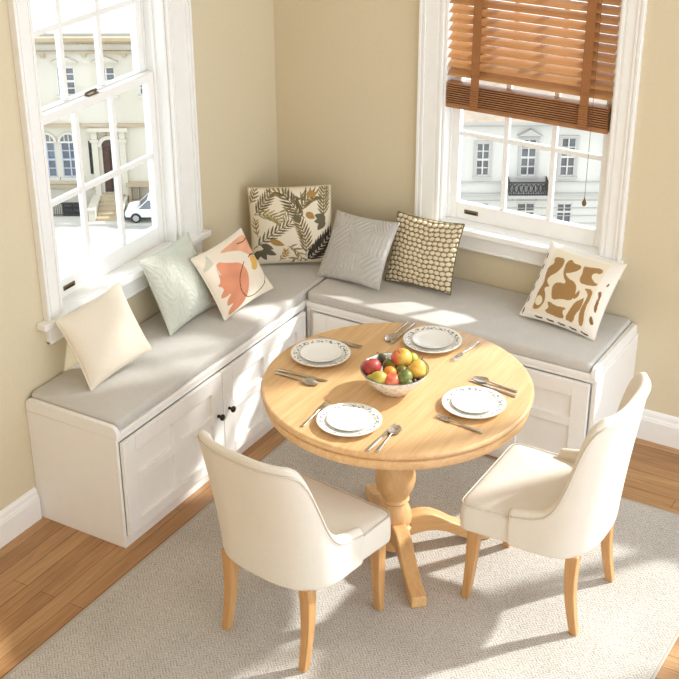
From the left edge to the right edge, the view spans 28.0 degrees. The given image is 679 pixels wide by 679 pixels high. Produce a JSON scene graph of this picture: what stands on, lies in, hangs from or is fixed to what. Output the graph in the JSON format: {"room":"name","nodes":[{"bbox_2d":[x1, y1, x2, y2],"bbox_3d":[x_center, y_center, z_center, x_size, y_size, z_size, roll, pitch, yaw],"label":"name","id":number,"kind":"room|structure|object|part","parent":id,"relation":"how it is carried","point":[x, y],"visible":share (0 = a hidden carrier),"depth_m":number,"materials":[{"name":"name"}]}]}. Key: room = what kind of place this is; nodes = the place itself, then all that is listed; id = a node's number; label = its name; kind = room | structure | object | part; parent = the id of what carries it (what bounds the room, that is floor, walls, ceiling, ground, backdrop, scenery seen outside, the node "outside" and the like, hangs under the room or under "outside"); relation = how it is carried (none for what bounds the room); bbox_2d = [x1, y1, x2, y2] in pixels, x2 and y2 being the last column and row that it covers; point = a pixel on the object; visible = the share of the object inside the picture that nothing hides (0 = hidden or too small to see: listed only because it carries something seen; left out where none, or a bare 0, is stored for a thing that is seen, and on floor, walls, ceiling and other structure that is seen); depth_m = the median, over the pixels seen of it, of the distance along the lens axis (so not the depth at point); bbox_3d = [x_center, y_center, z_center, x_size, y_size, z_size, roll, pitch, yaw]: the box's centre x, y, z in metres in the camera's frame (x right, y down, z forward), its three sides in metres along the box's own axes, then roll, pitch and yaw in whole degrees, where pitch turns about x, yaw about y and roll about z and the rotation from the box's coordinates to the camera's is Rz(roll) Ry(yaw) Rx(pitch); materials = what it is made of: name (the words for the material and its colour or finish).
{"room":"dining room","nodes":[
{"label":"dining room","id":0,"kind":"room"},
{"bbox_2d":[0,0,277,510],"bbox_3d":[-1.961,-0.325,3.770,0.140,3.500,6.300,15,31,27],"label":"wall","id":1,"kind":"structure","parent":0,"point":[234,47],"depth_m":5.78,"materials":[{"name":"paint"}]},
{"bbox_2d":[0,487,41,548],"bbox_3d":[-2.353,1.548,3.806,0.021,0.144,4.466,15,31,27],"label":"baseboard","id":2,"kind":"structure","parent":1,"relation":"attached to","point":[21,514],"depth_m":5.42,"materials":[{"name":"white paint"}]},
{"bbox_2d":[7,0,210,344],"bbox_3d":[-0.937,-0.936,5.367,0.195,1.663,1.103,15,31,27],"label":"window","id":3,"kind":"structure","parent":1,"relation":"in","point":[64,294],"depth_m":5.54,"materials":[{"name":"white paint"}]},
{"bbox_3d":[-1.113,-0.757,4.973,0.030,1.498,0.096,15,31,27],"label":"casing","id":4,"kind":"part","parent":3,"relation":"part of","materials":[{"name":"white paint"}]},
{"bbox_3d":[-1.007,-1.233,5.227,0.036,0.661,0.752,15,31,27],"label":"sash","id":5,"kind":"part","parent":3,"relation":"part of","materials":[{"name":"white paint"}]},
{"bbox_3d":[-0.970,-0.624,5.520,0.036,0.758,0.752,15,31,27],"label":"sash","id":6,"kind":"part","parent":3,"relation":"part of","materials":[{"name":"white paint"}]},
{"bbox_3d":[-0.964,-0.906,5.369,0.140,1.398,0.778,15,31,27],"label":"frame","id":7,"kind":"part","parent":3,"relation":"part of","materials":[{"name":"white paint"}]},
{"bbox_3d":[-0.656,-1.115,5.659,0.030,1.498,0.145,15,31,27],"label":"casing","id":8,"kind":"part","parent":3,"relation":"part of","materials":[{"name":"white paint"}]},
{"bbox_2d":[0,427,678,678],"bbox_3d":[-0.080,1.724,3.716,4.500,0.100,6.500,15,31,27],"label":"floor","id":9,"kind":"structure","parent":0,"point":[51,571],"depth_m":5.29,"materials":[{"name":"brown wood"}]},
{"bbox_2d":[25,297,307,547],"bbox_3d":[-0.547,0.167,6.011,0.494,0.552,1.828,15,31,27],"label":"storage bench","id":10,"kind":"object","parent":9,"relation":"on","point":[93,477],"visible":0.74,"depth_m":5.42,"materials":[{"name":"white paint"}]},
{"bbox_3d":[-0.659,0.453,5.484,0.018,0.424,0.647,15,31,27],"label":"door","id":11,"kind":"part","parent":10,"relation":"part of","materials":[{"name":"white paint"}]},
{"bbox_2d":[32,262,327,429],"bbox_3d":[-0.562,-0.081,5.907,0.441,0.045,1.800,15,31,27],"label":"seat cushion","id":12,"kind":"object","parent":10,"relation":"on","point":[176,359],"visible":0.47,"depth_m":5.58,"materials":[{"name":"grey fabric"}]},
{"bbox_2d":[55,282,152,390],"bbox_3d":[-0.925,-0.015,5.372,0.175,0.328,0.364,19,33,33],"label":"throw pillow","id":13,"kind":"object","parent":12,"relation":"on","point":[104,335],"visible":1,"depth_m":5.31,"materials":[{"name":"beige fabric"}]},
{"bbox_2d":[139,232,216,335],"bbox_3d":[-0.682,-0.240,5.818,0.169,0.315,0.353,15,31,26],"label":"throw pillow","id":14,"kind":"object","parent":12,"relation":"on","point":[179,290],"visible":0.89,"depth_m":5.75,"materials":[{"name":"fabric"}]},
{"bbox_2d":[190,228,273,320],"bbox_3d":[-0.464,-0.286,5.932,0.168,0.291,0.353,19,33,32],"label":"throw pillow","id":15,"kind":"object","parent":12,"relation":"on","point":[233,275],"visible":1,"depth_m":5.88,"materials":[{"name":"fabric"}]},
{"bbox_2d":[247,184,331,264],"bbox_3d":[-0.224,-0.529,6.306,0.382,0.375,0.159,-4,28,-8],"label":"throw pillow","id":16,"kind":"object","parent":12,"relation":"on","point":[288,224],"visible":0.94,"depth_m":6.25,"materials":[{"name":"fabric"}]},
{"bbox_2d":[316,210,399,289],"bbox_3d":[0.081,-0.407,6.170,0.366,0.283,0.187,19,33,32],"label":"throw pillow","id":17,"kind":"object","parent":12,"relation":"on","point":[358,248],"visible":1,"depth_m":6.13,"materials":[{"name":"grey fabric"}]},
{"bbox_3d":[-0.493,0.323,5.680,0.030,0.029,0.029,15,31,27],"label":"knob","id":18,"kind":"part","parent":10,"relation":"part of","materials":[{"name":"black metal"}]},
{"bbox_3d":[-0.453,0.292,5.740,0.030,0.029,0.029,15,31,27],"label":"knob","id":19,"kind":"part","parent":10,"relation":"part of","materials":[{"name":"black metal"}]},
{"bbox_3d":[-0.325,0.191,5.985,0.018,0.424,0.655,15,31,27],"label":"door","id":20,"kind":"part","parent":10,"relation":"part of","materials":[{"name":"white paint"}]},
{"bbox_2d":[2,439,678,678],"bbox_3d":[0.074,1.075,4.846,1.930,0.010,2.670,15,31,27],"label":"area rug","id":21,"kind":"object","parent":9,"relation":"on","point":[163,618],"visible":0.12,"depth_m":4.97,"materials":[{"name":"beige carpet"}]},
{"bbox_2d":[196,430,390,672],"bbox_3d":[-0.167,0.648,4.720,0.498,0.866,0.566,20,34,34],"label":"dining chair","id":22,"kind":"object","parent":21,"relation":"on","point":[288,528],"visible":1,"depth_m":4.54,"materials":[{"name":"beige fabric"}]},
{"bbox_3d":[-0.390,0.883,4.843,0.045,0.336,0.067,20,34,34],"label":"leg","id":23,"kind":"part","parent":22,"relation":"part of","materials":[{"name":"brown wood"}]},
{"bbox_3d":[-0.223,0.534,4.581,0.490,0.537,0.378,20,34,34],"label":"backrest","id":24,"kind":"part","parent":22,"relation":"part of","materials":[{"name":"beige fabric"}]},
{"bbox_3d":[-0.115,0.984,4.648,0.045,0.336,0.067,20,34,34],"label":"leg","id":25,"kind":"part","parent":22,"relation":"part of","materials":[{"name":"brown wood"}]},
{"bbox_3d":[-0.129,0.660,4.779,0.480,0.129,0.437,20,34,34],"label":"seat","id":26,"kind":"part","parent":22,"relation":"part of","materials":[{"name":"beige fabric"}]},
{"bbox_3d":[0.142,0.848,4.907,0.048,0.336,0.066,20,34,34],"label":"leg","id":27,"kind":"part","parent":22,"relation":"part of","materials":[{"name":"brown wood"}]},
{"bbox_2d":[261,322,533,607],"bbox_3d":[0.212,0.485,5.171,1.000,0.738,1.000,15,31,27],"label":"dining table","id":28,"kind":"object","parent":21,"relation":"on","point":[424,441],"visible":0.77,"depth_m":4.95,"materials":[{"name":"brown wood"}]},
{"bbox_2d":[274,371,317,384],"bbox_3d":[-0.160,0.142,5.022,0.186,0.010,0.045,15,31,27],"label":"spoon","id":29,"kind":"object","parent":28,"relation":"on","point":[309,381],"visible":1,"depth_m":5.01,"materials":[{"name":"metal"}]},
{"bbox_3d":[-0.187,0.134,5.036,0.122,0.009,0.012,15,31,27],"label":"handle","id":30,"kind":"part","parent":29,"relation":"part of","materials":[{"name":"metal"}]},
{"bbox_2d":[302,378,317,384],"bbox_3d":[-0.108,0.157,4.995,0.066,0.009,0.045,15,31,27],"label":"bowl","id":31,"kind":"object","parent":29,"relation":"on","point":[309,381],"depth_m":5.00,"materials":[{"name":"metal"}]},
{"bbox_2d":[278,369,327,380],"bbox_3d":[-0.136,0.133,5.042,0.203,0.006,0.015,12,30,23],"label":"table knife","id":32,"kind":"object","parent":28,"relation":"on","point":[280,370],"visible":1,"depth_m":5.04,"materials":[{"name":"metal"}]},
{"bbox_3d":[-0.183,0.122,5.064,0.096,0.006,0.013,12,30,23],"label":"handle","id":33,"kind":"part","parent":32,"relation":"part of","materials":[{"name":"metal"}]},
{"bbox_3d":[-0.093,0.142,5.023,0.108,0.002,0.014,12,30,23],"label":"blade","id":34,"kind":"part","parent":32,"relation":"part of","materials":[{"name":"metal"}]},
{"bbox_2d":[301,400,330,425],"bbox_3d":[-0.084,0.259,4.795,0.023,0.009,0.190,14,31,25],"label":"fork","id":35,"kind":"object","parent":28,"relation":"on","point":[322,406],"visible":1,"depth_m":4.80,"materials":[{"name":"metal"}]},
{"bbox_3d":[-0.100,0.273,4.768,0.012,0.009,0.122,14,31,25],"label":"handle","id":36,"kind":"part","parent":35,"relation":"part of","materials":[{"name":"metal"}]},
{"bbox_2d":[290,338,350,366],"bbox_3d":[-0.071,0.057,5.175,0.231,0.020,0.231,15,31,27],"label":"dinner plate","id":37,"kind":"object","parent":28,"relation":"on","point":[295,351],"visible":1,"depth_m":5.17,"materials":[{"name":"ceramic"}]},
{"bbox_2d":[300,342,341,361],"bbox_3d":[-0.071,0.053,5.177,0.158,0.014,0.158,15,31,27],"label":"plate","id":38,"kind":"object","parent":37,"relation":"on","point":[318,351],"visible":1,"depth_m":5.19,"materials":[{"name":"white ceramic"}]},
{"bbox_2d":[318,336,362,347],"bbox_3d":[0.002,0.008,5.278,0.190,0.009,0.023,14,30,25],"label":"fork","id":39,"kind":"object","parent":28,"relation":"on","point":[347,343],"visible":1,"depth_m":5.26,"materials":[{"name":"metal"}]},
{"bbox_3d":[-0.028,0.001,5.292,0.122,0.009,0.012,14,30,25],"label":"handle","id":40,"kind":"part","parent":39,"relation":"part of","materials":[{"name":"metal"}]},
{"bbox_2d":[316,403,382,436],"bbox_3d":[0.034,0.284,4.736,0.231,0.020,0.231,-6,28,-11],"label":"dinner plate","id":41,"kind":"object","parent":28,"relation":"on","point":[377,419],"visible":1,"depth_m":4.73,"materials":[{"name":"ceramic"}]},
{"bbox_2d":[326,407,371,430],"bbox_3d":[0.034,0.280,4.738,0.158,0.014,0.158,15,31,27],"label":"plate","id":42,"kind":"object","parent":41,"relation":"on","point":[345,418],"visible":1,"depth_m":4.75,"materials":[{"name":"white ceramic"}]},
{"bbox_2d":[366,423,395,450],"bbox_3d":[0.145,0.332,4.658,0.015,0.006,0.203,15,31,27],"label":"table knife","id":43,"kind":"object","parent":28,"relation":"on","point":[386,432],"visible":1,"depth_m":4.63,"materials":[{"name":"metal"}]},
{"bbox_3d":[0.117,0.353,4.617,0.013,0.006,0.096,15,31,27],"label":"handle","id":44,"kind":"part","parent":43,"relation":"part of","materials":[{"name":"metal"}]},
{"bbox_3d":[0.170,0.313,4.693,0.014,0.002,0.108,15,31,27],"label":"blade","id":45,"kind":"part","parent":43,"relation":"part of","materials":[{"name":"metal"}]},
{"bbox_2d":[375,425,400,451],"bbox_3d":[0.165,0.336,4.646,0.045,0.010,0.186,12,30,23],"label":"spoon","id":46,"kind":"object","parent":28,"relation":"on","point":[397,428],"visible":1,"depth_m":4.68,"materials":[{"name":"metal"}]},
{"bbox_3d":[0.151,0.348,4.621,0.012,0.009,0.122,12,30,23],"label":"handle","id":47,"kind":"part","parent":46,"relation":"part of","materials":[{"name":"metal"}]},
{"bbox_2d":[388,425,400,433],"bbox_3d":[0.191,0.312,4.695,0.045,0.009,0.066,12,30,23],"label":"bowl","id":48,"kind":"object","parent":46,"relation":"on","point":[397,428],"depth_m":4.70,"materials":[{"name":"metal"}]},
{"bbox_2d":[360,352,428,397],"bbox_3d":[0.199,0.144,4.926,0.248,0.093,0.248,15,31,27],"label":"fruit bowl","id":49,"kind":"object","parent":28,"relation":"on","point":[394,391],"visible":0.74,"depth_m":4.85,"materials":[{"name":"white ceramic"}]},
{"bbox_2d":[362,357,380,374],"bbox_3d":[0.115,0.098,4.907,0.070,0.068,0.071,15,31,27],"label":"apple","id":50,"kind":"object","parent":49,"relation":"in","point":[369,366],"visible":0.78,"depth_m":4.88,"materials":[{"name":"red food"}]},
{"bbox_2d":[369,371,386,384],"bbox_3d":[0.139,0.139,4.849,0.063,0.054,0.057,15,31,27],"label":"mango","id":51,"kind":"object","parent":49,"relation":"in","point":[378,376],"visible":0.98,"depth_m":4.83,"materials":[{"name":"yellow food"}]},
{"bbox_2d":[376,352,388,365],"bbox_3d":[0.160,0.074,4.982,0.044,0.048,0.045,-5,28,-9],"label":"fig","id":52,"kind":"object","parent":49,"relation":"in","point":[380,357],"visible":0.58,"depth_m":4.97,"materials":[{"name":"green food"}]},
{"bbox_2d":[383,357,396,369],"bbox_3d":[0.181,0.096,4.926,0.055,0.062,0.056,15,31,27],"label":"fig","id":53,"kind":"object","parent":49,"relation":"in","point":[387,362],"visible":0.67,"depth_m":4.91,"materials":[{"name":"food"}]},
{"bbox_2d":[383,366,396,373],"bbox_3d":[0.181,0.120,4.885,0.050,0.050,0.050,15,31,27],"label":"orange","id":54,"kind":"object","parent":49,"relation":"in","point":[389,369],"visible":0.59,"depth_m":4.87,"materials":[{"name":"orange food"}]},
{"bbox_2d":[385,373,399,384],"bbox_3d":[0.187,0.146,4.849,0.058,0.050,0.058,15,31,27],"label":"peach","id":55,"kind":"object","parent":49,"relation":"in","point":[391,378],"visible":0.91,"depth_m":4.83,"materials":[{"name":"food"}]},
{"bbox_2d":[391,348,411,366],"bbox_3d":[0.224,0.068,4.932,0.077,0.072,0.076,15,31,27],"label":"apple","id":56,"kind":"object","parent":49,"relation":"in","point":[401,356],"visible":0.93,"depth_m":4.91,"materials":[{"name":"orange food"}]},
{"bbox_2d":[396,365,406,373],"bbox_3d":[0.223,0.117,4.899,0.050,0.050,0.050,15,31,27],"label":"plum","id":57,"kind":"object","parent":49,"relation":"in","point":[400,367],"visible":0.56,"depth_m":4.88,"materials":[{"name":"food"}]},
{"bbox_2d":[397,369,412,382],"bbox_3d":[0.232,0.132,4.851,0.057,0.055,0.058,15,31,27],"label":"apple","id":58,"kind":"object","parent":49,"relation":"in","point":[404,375],"visible":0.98,"depth_m":4.83,"materials":[{"name":"green food"}]},
{"bbox_2d":[410,352,417,363],"bbox_3d":[0.263,0.071,4.958,0.048,0.048,0.048,15,31,27],"label":"lemon","id":59,"kind":"object","parent":49,"relation":"in","point":[414,356],"visible":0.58,"depth_m":4.94,"materials":[{"name":"yellow food"}]},
{"bbox_2d":[407,357,425,378],"bbox_3d":[0.277,0.105,4.883,0.070,0.079,0.067,15,31,27],"label":"pear","id":60,"kind":"object","parent":49,"relation":"in","point":[417,367],"visible":0.92,"depth_m":4.86,"materials":[{"name":"yellow food"}]},
{"bbox_2d":[385,321,407,340],"bbox_3d":[0.226,-0.032,5.355,0.045,0.010,0.186,13,30,24],"label":"spoon","id":61,"kind":"object","parent":28,"relation":"on","point":[391,336],"visible":1,"depth_m":5.32,"materials":[{"name":"metal"}]},
{"bbox_2d":[385,333,396,340],"bbox_3d":[0.199,-0.007,5.308,0.045,0.009,0.066,13,30,24],"label":"bowl","id":62,"kind":"object","parent":61,"relation":"on","point":[391,336],"depth_m":5.32,"materials":[{"name":"metal"}]},
{"bbox_3d":[0.241,-0.046,5.380,0.012,0.009,0.122,13,30,24],"label":"handle","id":63,"kind":"part","parent":61,"relation":"part of","materials":[{"name":"metal"}]},
{"bbox_2d":[391,322,414,343],"bbox_3d":[0.245,-0.024,5.343,0.015,0.006,0.203,15,31,26],"label":"table knife","id":64,"kind":"object","parent":28,"relation":"on","point":[411,325],"visible":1,"depth_m":5.35,"materials":[{"name":"metal"}]},
{"bbox_3d":[0.221,-0.006,5.306,0.014,0.002,0.108,15,31,26],"label":"blade","id":65,"kind":"part","parent":64,"relation":"part of","materials":[{"name":"metal"}]},
{"bbox_3d":[0.273,-0.045,5.384,0.013,0.006,0.096,15,31,26],"label":"handle","id":66,"kind":"part","parent":64,"relation":"part of","materials":[{"name":"metal"}]},
{"bbox_2d":[403,326,462,352],"bbox_3d":[0.360,0.006,5.270,0.231,0.020,0.231,-24,36,-38],"label":"dinner plate","id":67,"kind":"object","parent":28,"relation":"on","point":[407,337],"visible":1,"depth_m":5.26,"materials":[{"name":"ceramic"}]},
{"bbox_2d":[412,329,452,347],"bbox_3d":[0.359,0.002,5.272,0.158,0.014,0.158,15,31,27],"label":"plate","id":68,"kind":"object","parent":67,"relation":"on","point":[428,338],"visible":1,"depth_m":5.28,"materials":[{"name":"white ceramic"}]},
{"bbox_2d":[435,413,482,432],"bbox_3d":[0.414,0.291,4.729,0.190,0.009,0.023,19,33,33],"label":"fork","id":69,"kind":"object","parent":28,"relation":"on","point":[439,416],"visible":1,"depth_m":4.74,"materials":[{"name":"metal"}]},
{"bbox_3d":[0.441,0.301,4.711,0.122,0.009,0.012,20,33,33],"label":"handle","id":70,"kind":"part","parent":69,"relation":"part of","materials":[{"name":"metal"}]},
{"bbox_2d":[450,341,479,360],"bbox_3d":[0.482,0.043,5.207,0.023,0.009,0.190,19,33,32],"label":"fork","id":71,"kind":"object","parent":28,"relation":"on","point":[459,355],"visible":1,"depth_m":5.19,"materials":[{"name":"metal"}]},
{"bbox_3d":[0.503,0.030,5.231,0.012,0.009,0.122,19,33,32],"label":"handle","id":72,"kind":"part","parent":71,"relation":"part of","materials":[{"name":"metal"}]},
{"bbox_2d":[441,386,506,418],"bbox_3d":[0.477,0.229,4.839,0.231,0.020,0.231,-14,31,-25],"label":"dinner plate","id":73,"kind":"object","parent":28,"relation":"on","point":[501,403],"visible":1,"depth_m":4.83,"materials":[{"name":"ceramic"}]},
{"bbox_2d":[452,390,495,412],"bbox_3d":[0.477,0.225,4.841,0.158,0.014,0.158,15,31,27],"label":"plate","id":74,"kind":"object","parent":73,"relation":"on","point":[471,401],"visible":1,"depth_m":4.85,"materials":[{"name":"white ceramic"}]},
{"bbox_2d":[468,379,516,396],"bbox_3d":[0.556,0.175,4.958,0.203,0.006,0.015,20,34,34],"label":"table knife","id":75,"kind":"object","parent":28,"relation":"on","point":[484,384],"visible":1,"depth_m":4.94,"materials":[{"name":"metal"}]},
{"bbox_3d":[0.519,0.161,4.984,0.108,0.002,0.014,20,34,34],"label":"blade","id":76,"kind":"part","parent":75,"relation":"part of","materials":[{"name":"metal"}]},
{"bbox_3d":[0.597,0.190,4.927,0.096,0.006,0.013,20,34,34],"label":"handle","id":77,"kind":"part","parent":75,"relation":"part of","materials":[{"name":"metal"}]},
{"bbox_2d":[473,376,517,391],"bbox_3d":[0.568,0.163,4.978,0.186,0.010,0.045,17,32,30],"label":"spoon","id":78,"kind":"object","parent":28,"relation":"on","point":[481,379],"visible":1,"depth_m":5.00,"materials":[{"name":"metal"}]},
{"bbox_2d":[473,376,488,382],"bbox_3d":[0.519,0.148,5.008,0.066,0.009,0.045,17,32,30],"label":"bowl","id":79,"kind":"object","parent":78,"relation":"on","point":[481,379],"depth_m":5.01,"materials":[{"name":"metal"}]},
{"bbox_3d":[0.594,0.170,4.961,0.122,0.009,0.012,17,32,30],"label":"handle","id":80,"kind":"part","parent":78,"relation":"part of","materials":[{"name":"metal"}]},
{"bbox_2d":[460,372,650,635],"bbox_3d":[0.776,0.535,4.885,0.549,0.909,0.499,15,31,27],"label":"dining chair","id":81,"kind":"object","parent":21,"relation":"on","point":[563,506],"visible":1,"depth_m":4.75,"materials":[{"name":"beige fabric"}]},
{"bbox_3d":[0.480,0.813,4.973,0.066,0.336,0.048,15,31,27],"label":"leg","id":82,"kind":"part","parent":81,"relation":"part of","materials":[{"name":"brown wood"}]},
{"bbox_3d":[0.677,0.659,5.269,0.066,0.336,0.048,15,31,27],"label":"leg","id":83,"kind":"part","parent":81,"relation":"part of","materials":[{"name":"brown wood"}]},
{"bbox_3d":[0.735,0.577,4.934,0.451,0.129,0.480,15,31,27],"label":"seat","id":84,"kind":"part","parent":81,"relation":"part of","materials":[{"name":"beige fabric"}]},
{"bbox_3d":[0.824,0.896,4.811,0.067,0.336,0.045,15,31,27],"label":"leg","id":85,"kind":"part","parent":81,"relation":"part of","materials":[{"name":"brown wood"}]},
{"bbox_3d":[0.857,0.410,4.766,0.350,0.580,0.490,15,31,27],"label":"backrest","id":86,"kind":"part","parent":81,"relation":"part of","materials":[{"name":"beige fabric"}]},
{"bbox_3d":[1.003,0.756,5.080,0.067,0.336,0.045,15,31,27],"label":"leg","id":87,"kind":"part","parent":81,"relation":"part of","materials":[{"name":"brown wood"}]},
{"bbox_2d":[306,300,637,457],"bbox_3d":[0.568,0.113,6.109,1.386,0.552,0.503,15,31,27],"label":"storage bench","id":88,"kind":"object","parent":9,"relation":"on","point":[568,402],"visible":0.32,"depth_m":5.68,"materials":[{"name":"white paint"}]},
{"bbox_3d":[0.167,0.143,6.074,0.656,0.424,0.018,15,31,27],"label":"door","id":89,"kind":"part","parent":88,"relation":"part of","materials":[{"name":"white paint"}]},
{"bbox_2d":[308,262,629,371],"bbox_3d":[0.555,-0.133,6.000,1.353,0.045,0.480,15,31,27],"label":"seat cushion","id":90,"kind":"object","parent":88,"relation":"on","point":[489,313],"visible":0.73,"depth_m":5.90,"materials":[{"name":"grey fabric"}]},
{"bbox_2d":[385,211,464,294],"bbox_3d":[0.378,-0.388,6.104,0.355,0.307,0.151,17,32,30],"label":"throw pillow","id":91,"kind":"object","parent":90,"relation":"on","point":[424,251],"visible":0.99,"depth_m":6.06,"materials":[{"name":"fabric"}]},
{"bbox_2d":[519,241,626,340],"bbox_3d":[0.988,-0.210,5.784,0.373,0.283,0.224,20,34,33],"label":"throw pillow","id":92,"kind":"object","parent":90,"relation":"on","point":[572,290],"visible":1,"depth_m":5.74,"materials":[{"name":"fabric"}]},
{"bbox_3d":[0.735,0.297,5.775,0.654,0.424,0.018,15,31,27],"label":"door","id":93,"kind":"part","parent":88,"relation":"part of","materials":[{"name":"white paint"}]},
{"bbox_3d":[1.162,0.292,5.815,0.013,0.500,0.489,15,31,27],"label":"panel","id":94,"kind":"part","parent":88,"relation":"part of","materials":[{"name":"white paint"}]},
{"bbox_2d":[273,0,678,417],"bbox_3d":[1.502,-1.115,5.269,4.500,3.500,0.140,15,31,27],"label":"wall","id":95,"kind":"structure","parent":0,"point":[346,71],"depth_m":6.03,"materials":[{"name":"paint"}]},
{"bbox_2d":[407,0,647,281],"bbox_3d":[0.785,-1.169,5.689,1.050,1.768,0.205,15,31,27],"label":"window","id":96,"kind":"structure","parent":95,"relation":"in","point":[502,232],"depth_m":5.90,"materials":[{"name":"white paint"}]},
{"bbox_3d":[0.393,-1.261,5.820,0.112,1.603,0.030,15,31,27],"label":"casing","id":97,"kind":"part","parent":96,"relation":"part of","materials":[{"name":"white paint"}]},
{"bbox_3d":[0.817,-1.147,5.708,0.773,1.503,0.140,15,31,27],"label":"frame","id":98,"kind":"part","parent":96,"relation":"part of","materials":[{"name":"white paint"}]},
{"bbox_3d":[0.823,-0.820,5.885,0.747,0.758,0.036,15,31,27],"label":"sash","id":99,"kind":"part","parent":96,"relation":"part of","materials":[{"name":"white paint"}]},
{"bbox_2d":[446,0,621,205],"bbox_3d":[0.785,-1.210,5.621,0.738,1.276,0.074,15,31,27],"label":"blind","id":100,"kind":"object","parent":96,"relation":"attached to","point":[587,76],"visible":0.98,"depth_m":5.64,"materials":[{"name":"brown wood"}]},
{"bbox_3d":[0.791,-0.942,5.769,0.736,0.017,0.052,15,31,27],"label":"rail","id":101,"kind":"part","parent":100,"relation":"part of","materials":[{"name":"brown wood"}]},
{"bbox_3d":[1.032,-1.124,5.468,0.004,1.195,0.004,15,31,27],"label":"pull cord","id":102,"kind":"part","parent":100,"relation":"part of","materials":[{"name":"brown fabric"}]},
{"bbox_3d":[0.841,-1.482,5.581,0.747,0.766,0.036,15,31,27],"label":"sash","id":103,"kind":"part","parent":96,"relation":"part of","materials":[{"name":"white paint"}]},
{"bbox_3d":[1.147,-1.057,5.423,0.094,1.603,0.030,15,31,27],"label":"casing","id":104,"kind":"part","parent":96,"relation":"part of","materials":[{"name":"white paint"}]},
{"bbox_2d":[636,409,678,448],"bbox_3d":[2.348,0.644,5.516,2.450,0.144,0.021,15,31,27],"label":"baseboard","id":105,"kind":"structure","parent":95,"relation":"attached to","point":[656,427],"depth_m":6.00,"materials":[{"name":"white paint"}]},
{"label":"outside","id":106,"kind":"structure","parent":0,"visible":0},
{"bbox_2d":[53,214,151,275],"bbox_3d":[0.022,6.526,60.286,120.000,5.250,86.000,0,27,0],"label":"street","id":107,"kind":"structure","parent":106,"point":[104,236],"depth_m":79.01,"materials":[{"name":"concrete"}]},
{"bbox_2d":[53,202,79,215],"bbox_3d":[-17.026,-7.739,81.222,4.000,0.880,0.060,0,27,0],"label":"railing","id":108,"kind":"object","parent":107,"relation":"on","point":[63,203],"visible":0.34,"depth_m":81.24,"materials":[{"name":"black metal"}]},
{"bbox_2d":[30,0,149,215],"bbox_3d":[-16.109,-14.036,84.653,14.625,12.362,9.750,0,27,0],"label":"townhouse","id":109,"kind":"structure","parent":107,"relation":"on","point":[78,38],"depth_m":80.57,"materials":[{"name":"beige paint"}]},
{"bbox_3d":[-17.477,-12.015,80.973,1.300,0.650,0.140,0,27,0],"label":"arch moulding","id":110,"kind":"part","parent":109,"relation":"part of","materials":[{"name":"beige stone"}]},
{"bbox_3d":[-17.470,-9.683,82.150,1.300,0.175,0.200,0,27,0],"label":"window sill","id":111,"kind":"part","parent":109,"relation":"part of","materials":[{"name":"beige stone"}]},
{"bbox_3d":[-16.127,-12.020,80.973,1.300,0.650,0.140,0,27,0],"label":"arch moulding","id":112,"kind":"part","parent":109,"relation":"part of","materials":[{"name":"beige stone"}]},
{"bbox_3d":[-16.119,-9.687,82.150,1.300,0.175,0.200,0,27,0],"label":"window sill","id":113,"kind":"part","parent":109,"relation":"part of","materials":[{"name":"beige stone"}]},
{"bbox_3d":[-16.106,-13.281,80.201,14.625,9.300,1.150,0,27,0],"label":"cornice","id":114,"kind":"part","parent":109,"relation":"part of","materials":[{"name":"beige stone"}]},
{"bbox_3d":[-13.714,-11.799,81.047,1.400,0.700,0.220,0,27,0],"label":"arch moulding","id":115,"kind":"part","parent":109,"relation":"part of","materials":[{"name":"beige stone"}]},
{"bbox_3d":[-13.709,-10.290,82.089,0.900,2.938,0.120,0,27,0],"label":"door","id":116,"kind":"part","parent":109,"relation":"part of","materials":[{"name":"brown wood"}]},
{"bbox_2d":[87,193,128,220],"bbox_3d":[-13.849,-7.153,82.056,2.100,2.525,2.690,0,27,0],"label":"stairs","id":117,"kind":"structure","parent":107,"relation":"on","point":[102,207],"depth_m":81.37,"materials":[{"name":"beige stone"}]},
{"bbox_2d":[124,192,151,222],"bbox_3d":[-10.906,-7.856,80.856,3.580,1.390,1.680,0,27,0],"label":"car","id":118,"kind":"object","parent":107,"relation":"on","point":[135,211],"visible":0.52,"depth_m":80.28,"materials":[{"name":"white metal"}]},
{"bbox_3d":[-10.700,-8.212,80.672,2.314,0.530,1.422,0,27,0],"label":"cabin glass","id":119,"kind":"part","parent":118,"relation":"part of","materials":[{"name":"grey glass"}]},
{"bbox_2d":[460,80,606,226],"bbox_3d":[12.868,-11.635,85.189,12.687,9.438,9.100,0,27,0],"label":"house","id":120,"kind":"structure","parent":107,"relation":"on","point":[482,160],"depth_m":81.94,"materials":[{"name":"white paint"}]},
{"bbox_3d":[11.307,-9.236,81.947,2.350,0.850,1.060,0,27,0],"label":"balcony railing","id":121,"kind":"part","parent":120,"relation":"part of","materials":[{"name":"black metal"}]},
{"bbox_3d":[12.865,-12.644,85.003,12.688,4.725,8.500,0,27,0],"label":"cornice","id":122,"kind":"part","parent":120,"relation":"part of","materials":[{"name":"grey paint"}]}
]}

